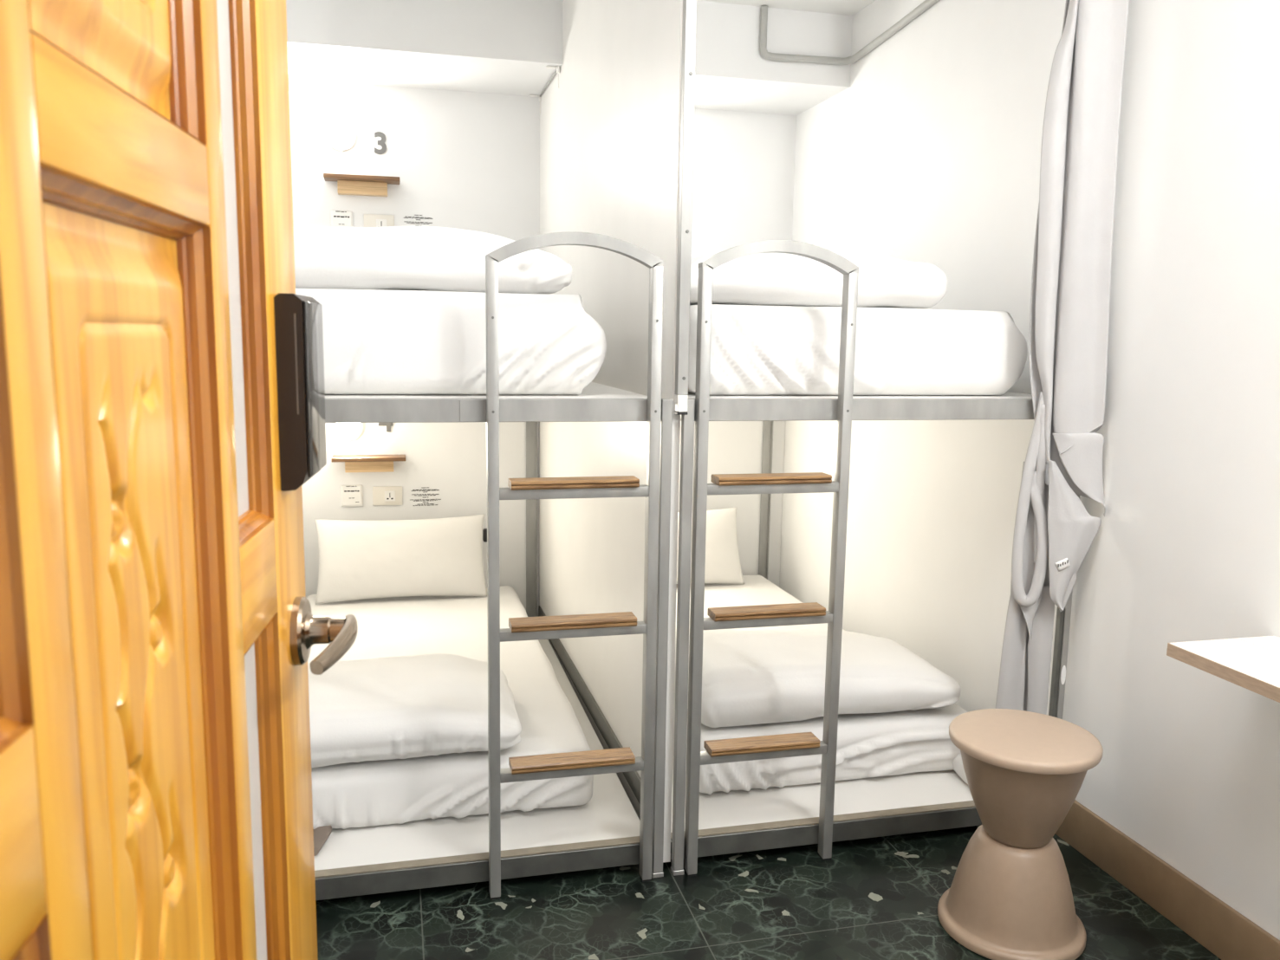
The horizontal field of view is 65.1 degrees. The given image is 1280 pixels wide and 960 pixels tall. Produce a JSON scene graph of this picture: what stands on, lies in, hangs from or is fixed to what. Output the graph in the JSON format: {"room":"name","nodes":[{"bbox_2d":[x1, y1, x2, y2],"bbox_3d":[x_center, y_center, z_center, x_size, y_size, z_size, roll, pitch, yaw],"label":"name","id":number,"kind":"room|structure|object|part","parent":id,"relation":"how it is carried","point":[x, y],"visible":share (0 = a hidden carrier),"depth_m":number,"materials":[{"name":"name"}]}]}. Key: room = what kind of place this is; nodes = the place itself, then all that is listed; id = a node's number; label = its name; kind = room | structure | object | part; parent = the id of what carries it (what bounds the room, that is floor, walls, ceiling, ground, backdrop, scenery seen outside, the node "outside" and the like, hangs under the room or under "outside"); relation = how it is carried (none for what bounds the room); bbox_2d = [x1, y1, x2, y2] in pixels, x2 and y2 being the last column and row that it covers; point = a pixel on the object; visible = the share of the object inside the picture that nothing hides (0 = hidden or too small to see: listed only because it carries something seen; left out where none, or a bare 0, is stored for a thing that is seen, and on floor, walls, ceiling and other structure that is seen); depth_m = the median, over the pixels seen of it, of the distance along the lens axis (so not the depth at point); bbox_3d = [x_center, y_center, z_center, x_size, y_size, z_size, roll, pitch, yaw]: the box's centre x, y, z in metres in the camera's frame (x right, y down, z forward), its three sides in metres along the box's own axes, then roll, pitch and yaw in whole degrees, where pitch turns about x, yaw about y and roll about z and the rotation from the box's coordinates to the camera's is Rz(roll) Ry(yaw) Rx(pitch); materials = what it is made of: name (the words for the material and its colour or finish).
{"room":"dormitory","nodes":[
{"label":"dormitory","id":0,"kind":"room"},
{"bbox_2d":[288,78,796,617],"bbox_3d":[-0.420,-0.581,4.323,2.420,2.550,0.100,-1,9,-14],"label":"wall","id":1,"kind":"structure","parent":0,"point":[461,159],"depth_m":4.18,"materials":[{"name":"white paint"}]},
{"bbox_2d":[325,119,356,152],"bbox_3d":[-1.177,-1.352,3.945,0.114,0.122,0.042,-1,9,-14],"label":"wall lamp","id":2,"kind":"object","parent":1,"relation":"attached to","point":[340,134],"visible":1,"depth_m":3.93,"materials":[{"name":"white plastic"}]},
{"bbox_2d":[330,210,352,227],"bbox_3d":[-1.191,-1.029,4.006,0.086,0.090,0.012,-1,9,-14],"label":"switch","id":3,"kind":"object","parent":1,"relation":"attached to","point":[337,217],"visible":0.76,"depth_m":4.00,"materials":[{"name":"white plastic"}]},
{"bbox_2d":[333,422,363,442],"bbox_3d":[-1.195,-0.213,4.111,0.114,0.122,0.042,-1,9,-14],"label":"wall lamp","id":4,"kind":"object","parent":1,"relation":"attached to","point":[347,432],"visible":0.78,"depth_m":4.10,"materials":[{"name":"white plastic"}]},
{"bbox_2d":[340,485,363,506],"bbox_3d":[-1.197,0.066,4.169,0.086,0.090,0.012,-1,9,-14],"label":"switch","id":5,"kind":"object","parent":1,"relation":"attached to","point":[352,496],"visible":1,"depth_m":4.16,"materials":[{"name":"white plastic"}]},
{"bbox_2d":[323,173,400,196],"bbox_3d":[-1.096,-1.163,3.961,0.288,0.066,0.104,-1,9,-14],"label":"wall shelf","id":6,"kind":"object","parent":1,"relation":"attached to","point":[347,184],"visible":1,"depth_m":3.95,"materials":[{"name":"brown wood"}]},
{"bbox_2d":[331,454,405,472],"bbox_3d":[-1.111,-0.064,4.122,0.292,0.066,0.104,-1,9,-14],"label":"wall shelf","id":7,"kind":"object","parent":1,"relation":"attached to","point":[353,463],"visible":1,"depth_m":4.11,"materials":[{"name":"brown wood"}]},
{"bbox_2d":[363,214,394,227],"bbox_3d":[-1.051,-1.028,4.042,0.120,0.080,0.011,-1,9,-14],"label":"power socket","id":8,"kind":"object","parent":1,"relation":"attached to","point":[370,220],"visible":0.55,"depth_m":4.04,"materials":[{"name":"beige plastic"}]},
{"bbox_2d":[374,131,386,154],"bbox_3d":[-1.036,-1.344,4.002,0.047,0.085,0.004,-1,9,-14],"label":"number sign","id":9,"kind":"object","parent":1,"relation":"attached to","point":[381,142],"visible":1,"depth_m":4.00,"materials":[{"name":"grey metal"}]},
{"bbox_2d":[378,422,392,431],"bbox_3d":[-1.055,-0.242,4.162,0.058,0.084,0.004,-1,9,-14],"label":"number sign","id":10,"kind":"object","parent":1,"relation":"attached to","point":[388,425],"visible":0.45,"depth_m":4.16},
{"bbox_2d":[372,486,402,506],"bbox_3d":[-1.057,0.067,4.204,0.120,0.080,0.011,-1,9,-14],"label":"power socket","id":11,"kind":"object","parent":1,"relation":"attached to","point":[387,495],"visible":1,"depth_m":4.20,"materials":[{"name":"beige plastic"}]},
{"bbox_2d":[403,214,432,226],"bbox_3d":[-0.902,-1.039,4.082,0.128,0.078,0.001,-1,9,-14],"label":"printed sign","id":12,"kind":"object","parent":1,"relation":"attached to","point":[414,215],"visible":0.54,"depth_m":4.08,"materials":[{"name":"grey paint"}]},
{"bbox_2d":[411,487,441,506],"bbox_3d":[-0.908,0.070,4.247,0.128,0.078,0.001,-1,9,-14],"label":"printed sign","id":13,"kind":"object","parent":1,"relation":"attached to","point":[427,487],"visible":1,"depth_m":4.25,"materials":[{"name":"grey paint"}]},
{"bbox_2d":[482,528,487,542],"bbox_3d":[-0.660,0.238,4.318,0.028,0.056,0.030,-1,9,-14],"label":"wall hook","id":14,"kind":"object","parent":1,"relation":"attached to","point":[484,530],"visible":0.56,"depth_m":4.30,"materials":[{"name":"black metal"}]},
{"bbox_2d":[285,0,852,115],"bbox_3d":[-0.327,-1.667,3.856,2.220,0.262,0.530,-1,9,-14],"label":"ceiling beam","id":15,"kind":"structure","parent":1,"relation":"attached to","point":[503,47],"depth_m":3.71,"materials":[{"name":"white paint"}]},
{"bbox_2d":[539,0,682,862],"bbox_3d":[-0.166,-0.439,3.301,0.042,2.528,2.026,-1,9,-14],"label":"wall","id":16,"kind":"structure","parent":0,"point":[610,129],"depth_m":2.92,"materials":[{"name":"white paint"}]},
{"bbox_2d":[529,65,559,114],"bbox_3d":[-0.371,-1.500,3.875,0.050,0.075,0.480,-1,9,-14],"label":"cable","id":17,"kind":"object","parent":16,"relation":"attached to","point":[557,71],"visible":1,"depth_m":3.78,"materials":[{"name":"plastic"}]},
{"bbox_3d":[-0.353,-1.532,3.875,0.007,0.006,0.460,-1,9,-14],"label":"cord","id":18,"kind":"part","parent":17,"relation":"part of","materials":[{"name":"white plastic"}]},
{"bbox_2d":[315,805,1221,959],"bbox_3d":[0.182,1.086,2.000,2.420,0.060,5.330,-1,9,-14],"label":"floor","id":19,"kind":"structure","parent":0,"point":[875,898],"depth_m":2.33,"materials":[{"name":"green stone"}]},
{"bbox_2d":[314,381,672,900],"bbox_3d":[-0.709,0.261,3.253,1.108,1.182,2.052,-1,9,-14],"label":"bunk bed","id":20,"kind":"object","parent":19,"relation":"on","point":[603,832],"visible":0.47,"depth_m":2.44,"materials":[{"name":"metal"}]},
{"bbox_2d":[306,585,593,856],"bbox_3d":[-0.741,0.677,3.357,0.879,0.168,1.905,-1,9,-14],"label":"mattress","id":21,"kind":"object","parent":20,"relation":"on","point":[363,794],"visible":0.38,"depth_m":2.68,"materials":[{"name":"white fabric"}]},
{"bbox_2d":[314,514,487,604],"bbox_3d":[-0.969,0.318,4.093,0.680,0.320,0.177,-1,9,-14],"label":"pillow","id":22,"kind":"object","parent":21,"relation":"on","point":[359,560],"visible":1,"depth_m":4.04,"materials":[{"name":"fabric"}]},
{"bbox_2d":[307,653,521,768],"bbox_3d":[-0.696,0.606,2.731,0.708,0.150,0.579,-1,9,-14],"label":"duvet","id":23,"kind":"object","parent":21,"relation":"on","point":[401,707],"visible":0.66,"depth_m":2.54,"materials":[{"name":"white fabric"}]},
{"bbox_2d":[295,288,606,395],"bbox_3d":[-0.728,-0.445,3.170,0.898,0.240,1.927,-1,9,-14],"label":"mattress","id":24,"kind":"object","parent":20,"relation":"on","point":[376,341],"visible":0.57,"depth_m":2.29,"materials":[{"name":"white fabric"}]},
{"bbox_2d":[293,224,571,294],"bbox_3d":[-0.614,-0.573,2.677,0.800,0.157,0.692,-1,9,-14],"label":"duvet","id":25,"kind":"object","parent":24,"relation":"on","point":[410,257],"visible":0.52,"depth_m":2.38,"materials":[{"name":"white fabric"}]},
{"bbox_3d":[-0.375,-0.154,2.232,0.051,0.050,0.002,-1,9,-14],"label":"joint plate","id":26,"kind":"part","parent":20,"relation":"part of","materials":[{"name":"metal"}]},
{"bbox_3d":[-0.499,0.935,2.383,1.076,0.053,0.034,-1,9,-14],"label":"rail","id":27,"kind":"part","parent":20,"relation":"part of","materials":[{"name":"metal"}]},
{"bbox_3d":[-0.481,-0.155,2.224,1.076,0.052,0.034,-1,9,-14],"label":"rail","id":28,"kind":"part","parent":20,"relation":"part of","materials":[{"name":"metal"}]},
{"bbox_3d":[-0.470,0.092,4.347,0.046,1.049,0.016,-1,9,-14],"label":"post","id":29,"kind":"part","parent":20,"relation":"part of","materials":[{"name":"metal"}]},
{"bbox_3d":[-0.194,0.727,3.454,0.007,0.064,1.994,-1,9,-14],"label":"rail","id":30,"kind":"part","parent":20,"relation":"part of","materials":[{"name":"metal"}]},
{"bbox_3d":[0.051,0.397,2.408,0.028,1.182,0.026,-1,9,-14],"label":"post","id":31,"kind":"part","parent":20,"relation":"part of","materials":[{"name":"metal"}]},
{"bbox_2d":[485,231,663,899],"bbox_3d":[-0.154,0.220,2.328,0.395,1.549,0.062,-1,9,-14],"label":"ladder","id":32,"kind":"object","parent":19,"relation":"on","point":[578,763],"visible":1,"depth_m":2.31,"materials":[{"name":"metal"}]},
{"bbox_2d":[683,240,859,876],"bbox_3d":[0.313,0.211,2.443,0.386,1.549,0.062,-1,9,-14],"label":"ladder","id":33,"kind":"object","parent":19,"relation":"on","point":[803,743],"visible":1,"depth_m":2.42,"materials":[{"name":"metal"}]},
{"bbox_2d":[670,391,1079,876],"bbox_3d":[0.374,0.240,3.519,1.084,1.182,2.052,-1,9,-14],"label":"bunk bed","id":34,"kind":"object","parent":19,"relation":"on","point":[734,821],"visible":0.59,"depth_m":2.59,"materials":[{"name":"metal"}]},
{"bbox_3d":[0.103,0.396,2.421,0.028,1.182,0.026,-1,9,-14],"label":"post","id":35,"kind":"part","parent":34,"relation":"part of","materials":[{"name":"metal"}]},
{"bbox_2d":[674,0,696,415],"bbox_3d":[0.107,-0.847,2.234,0.025,1.404,0.028,-1,9,-14],"label":"steel post","id":36,"kind":"object","parent":34,"relation":"attached to","point":[689,25],"visible":1,"depth_m":2.26,"materials":[{"name":"white metal"}]},
{"bbox_3d":[0.577,0.072,4.604,0.042,1.049,0.016,-1,9,-14],"label":"post","id":37,"kind":"part","parent":34,"relation":"part of","materials":[{"name":"metal"}]},
{"bbox_2d":[672,575,968,794],"bbox_3d":[0.373,0.655,3.630,0.883,0.168,1.905,-1,9,-14],"label":"mattress","id":38,"kind":"object","parent":34,"relation":"on","point":[903,742],"visible":0.18,"depth_m":2.84,"materials":[{"name":"white fabric"}]},
{"bbox_2d":[676,507,744,584],"bbox_3d":[0.117,0.296,4.364,0.680,0.320,0.179,-1,9,-14],"label":"pillow","id":39,"kind":"object","parent":38,"relation":"on","point":[723,565],"visible":0.28,"depth_m":4.38,"materials":[{"name":"fabric"}]},
{"bbox_2d":[674,628,960,727],"bbox_3d":[0.481,0.560,3.092,0.835,0.175,0.632,-1,9,-14],"label":"duvet","id":40,"kind":"object","parent":38,"relation":"on","point":[750,677],"visible":0.82,"depth_m":2.84,"materials":[{"name":"white fabric"}]},
{"bbox_3d":[0.600,0.914,2.652,1.080,0.053,0.034,-1,9,-14],"label":"rail","id":41,"kind":"part","parent":34,"relation":"part of","materials":[{"name":"metal"}]},
{"bbox_3d":[0.618,-0.176,2.494,1.080,0.052,0.034,-1,9,-14],"label":"rail","id":42,"kind":"part","parent":34,"relation":"part of","materials":[{"name":"metal"}]},
{"bbox_2d":[688,304,1027,395],"bbox_3d":[0.363,-0.461,3.439,0.949,0.229,1.926,-1,9,-14],"label":"mattress","id":43,"kind":"object","parent":34,"relation":"on","point":[756,349],"visible":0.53,"depth_m":2.53,"materials":[{"name":"white fabric"}]},
{"bbox_2d":[689,248,947,308],"bbox_3d":[0.379,-0.576,2.932,0.794,0.148,0.739,-1,9,-14],"label":"duvet","id":44,"kind":"object","parent":43,"relation":"on","point":[763,279],"visible":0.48,"depth_m":2.60,"materials":[{"name":"white fabric"}]},
{"bbox_3d":[1.134,0.403,2.670,0.018,1.129,0.004,-1,9,-14],"label":"post","id":45,"kind":"part","parent":34,"relation":"part of","materials":[{"name":"metal"}]},
{"bbox_2d":[937,708,1103,959],"bbox_3d":[0.852,0.793,2.268,0.320,0.464,0.320,-1,9,-14],"label":"stool","id":46,"kind":"object","parent":19,"relation":"on","point":[1010,896],"visible":1,"depth_m":2.18,"materials":[{"name":"beige plastic"}]},
{"bbox_3d":[0.856,0.577,2.236,0.320,0.028,0.320,-1,9,-14],"label":"lid","id":47,"kind":"part","parent":46,"relation":"part of","materials":[{"name":"beige plastic"}]},
{"bbox_2d":[698,0,875,15],"bbox_3d":[0.101,-1.580,2.117,2.420,0.080,4.300,-1,9,-14],"label":"ceiling","id":48,"kind":"structure","parent":0,"point":[840,7],"depth_m":3.73,"materials":[{"name":"paint"}]},
{"bbox_2d":[759,0,939,64],"bbox_3d":[0.809,-1.573,3.095,0.380,0.190,1.501,-1,9,-14],"label":"conduit pipe","id":49,"kind":"object","parent":48,"relation":"attached to","point":[925,4],"visible":1,"depth_m":3.75,"materials":[{"name":"white plastic"}]},
{"bbox_2d":[995,0,1128,714],"bbox_3d":[1.067,-0.373,2.492,0.230,2.375,0.089,2,8,8],"label":"curtain","id":50,"kind":"object","parent":48,"relation":"hanging from","point":[1054,532],"visible":0.94,"depth_m":2.49,"materials":[{"name":"grey fabric"}]},
{"bbox_3d":[0.981,0.535,2.649,0.082,0.530,0.015,0,8,-4],"label":"tail panel","id":51,"kind":"part","parent":50,"relation":"part of","materials":[{"name":"grey fabric"}]},
{"bbox_3d":[1.048,0.536,2.644,0.060,0.530,0.014,2,8,8],"label":"tail panel","id":52,"kind":"part","parent":50,"relation":"part of","materials":[{"name":"grey fabric"}]},
{"bbox_2d":[1028,0,1096,499],"bbox_3d":[1.082,-0.751,2.453,0.202,1.615,0.027,3,9,14],"label":"drape","id":53,"kind":"object","parent":50,"relation":"hanging from","point":[1062,339],"depth_m":2.46,"materials":[{"name":"grey fabric"}]},
{"bbox_2d":[1052,0,1128,434],"bbox_3d":[1.097,-0.806,2.414,0.137,1.495,0.022,2,8,8],"label":"drape","id":54,"kind":"object","parent":50,"relation":"hanging from","point":[1083,220],"depth_m":2.44,"materials":[{"name":"grey fabric"}]},
{"bbox_2d":[779,0,1279,940],"bbox_3d":[1.219,-0.294,2.535,0.100,2.550,4.200,-1,9,-14],"label":"wall","id":55,"kind":"structure","parent":0,"point":[931,153],"depth_m":2.47,"materials":[{"name":"white paint"}]},
{"bbox_2d":[1055,799,1279,959],"bbox_3d":[1.376,1.047,1.764,0.013,0.124,2.020,-1,9,-14],"label":"baseboard","id":56,"kind":"structure","parent":55,"relation":"attached to","point":[1216,925],"depth_m":2.33,"materials":[{"name":"brown wood"}]},
{"bbox_2d":[1166,636,1279,702],"bbox_3d":[1.295,0.495,1.534,0.255,0.200,1.050,-1,9,-14],"label":"table","id":57,"kind":"object","parent":55,"relation":"attached to","point":[1252,664],"visible":1,"depth_m":1.91,"materials":[{"name":"white laminate"}]},
{"bbox_3d":[0.579,0.021,0.299,2.220,2.550,0.120,-1,9,-14],"label":"wall","id":58,"kind":"structure","parent":0,"visible":0},
{"bbox_2d":[0,0,357,959],"bbox_3d":[-0.292,0.178,0.649,0.106,2.088,0.955,0,8,-8],"label":"door","id":59,"kind":"structure","parent":58,"relation":"in","point":[163,422],"depth_m":0.65,"materials":[{"name":"brown wood"}]},
{"bbox_3d":[-0.273,-0.290,0.328,0.029,0.829,0.134,0,8,-8],"label":"moulding","id":60,"kind":"part","parent":59,"relation":"part of","materials":[{"name":"orange wood"}]},
{"bbox_3d":[-0.286,0.167,0.393,0.042,0.092,0.134,0,8,-8],"label":"rail","id":61,"kind":"part","parent":59,"relation":"part of","materials":[{"name":"brown wood"}]},
{"bbox_3d":[-0.289,0.666,0.467,0.029,0.917,0.134,0,8,-8],"label":"moulding","id":62,"kind":"part","parent":59,"relation":"part of","materials":[{"name":"orange wood"}]},
{"bbox_3d":[-0.316,-0.481,0.556,0.022,0.494,0.264,0,8,-8],"label":"carved panel","id":63,"kind":"part","parent":59,"relation":"part of","materials":[{"name":"brown wood"}]},
{"bbox_3d":[-0.310,-0.481,0.557,0.033,0.517,0.287,0,8,-8],"label":"moulding","id":64,"kind":"part","parent":59,"relation":"part of","materials":[{"name":"orange wood"}]},
{"bbox_3d":[-0.318,-0.196,0.598,0.042,0.058,0.287,0,8,-8],"label":"rail","id":65,"kind":"part","parent":59,"relation":"part of","materials":[{"name":"brown wood"}]},
{"bbox_3d":[-0.331,0.448,0.691,0.022,1.220,0.264,0,8,-8],"label":"carved panel","id":66,"kind":"part","parent":59,"relation":"part of","materials":[{"name":"brown wood"}]},
{"bbox_3d":[-0.325,0.448,0.692,0.033,1.243,0.287,0,8,-8],"label":"moulding","id":67,"kind":"part","parent":59,"relation":"part of","materials":[{"name":"orange wood"}]},
{"bbox_3d":[-0.355,-0.364,0.831,0.004,0.809,0.114,0,8,-8],"label":"frosted pane","id":68,"kind":"part","parent":59,"relation":"part of","materials":[{"name":"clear glass"}]},
{"bbox_3d":[-0.348,-0.364,0.832,0.029,0.829,0.134,0,8,-8],"label":"moulding","id":69,"kind":"part","parent":59,"relation":"part of","materials":[{"name":"orange wood"}]},
{"bbox_3d":[-0.371,0.592,0.970,0.004,0.897,0.114,0,8,-8],"label":"frosted pane","id":70,"kind":"part","parent":59,"relation":"part of","materials":[{"name":"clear glass"}]},
{"bbox_3d":[-0.361,0.092,0.897,0.042,0.092,0.134,0,8,-8],"label":"rail","id":71,"kind":"part","parent":59,"relation":"part of","materials":[{"name":"brown wood"}]},
{"bbox_3d":[-0.363,0.592,0.971,0.029,0.917,0.134,0,8,-8],"label":"moulding","id":72,"kind":"part","parent":59,"relation":"part of","materials":[{"name":"orange wood"}]},
{"bbox_3d":[-0.307,0.166,1.022,0.021,0.026,0.124,1,8,-1],"label":"lever","id":73,"kind":"part","parent":59,"relation":"part of","materials":[{"name":"silver metal"}]}
]}

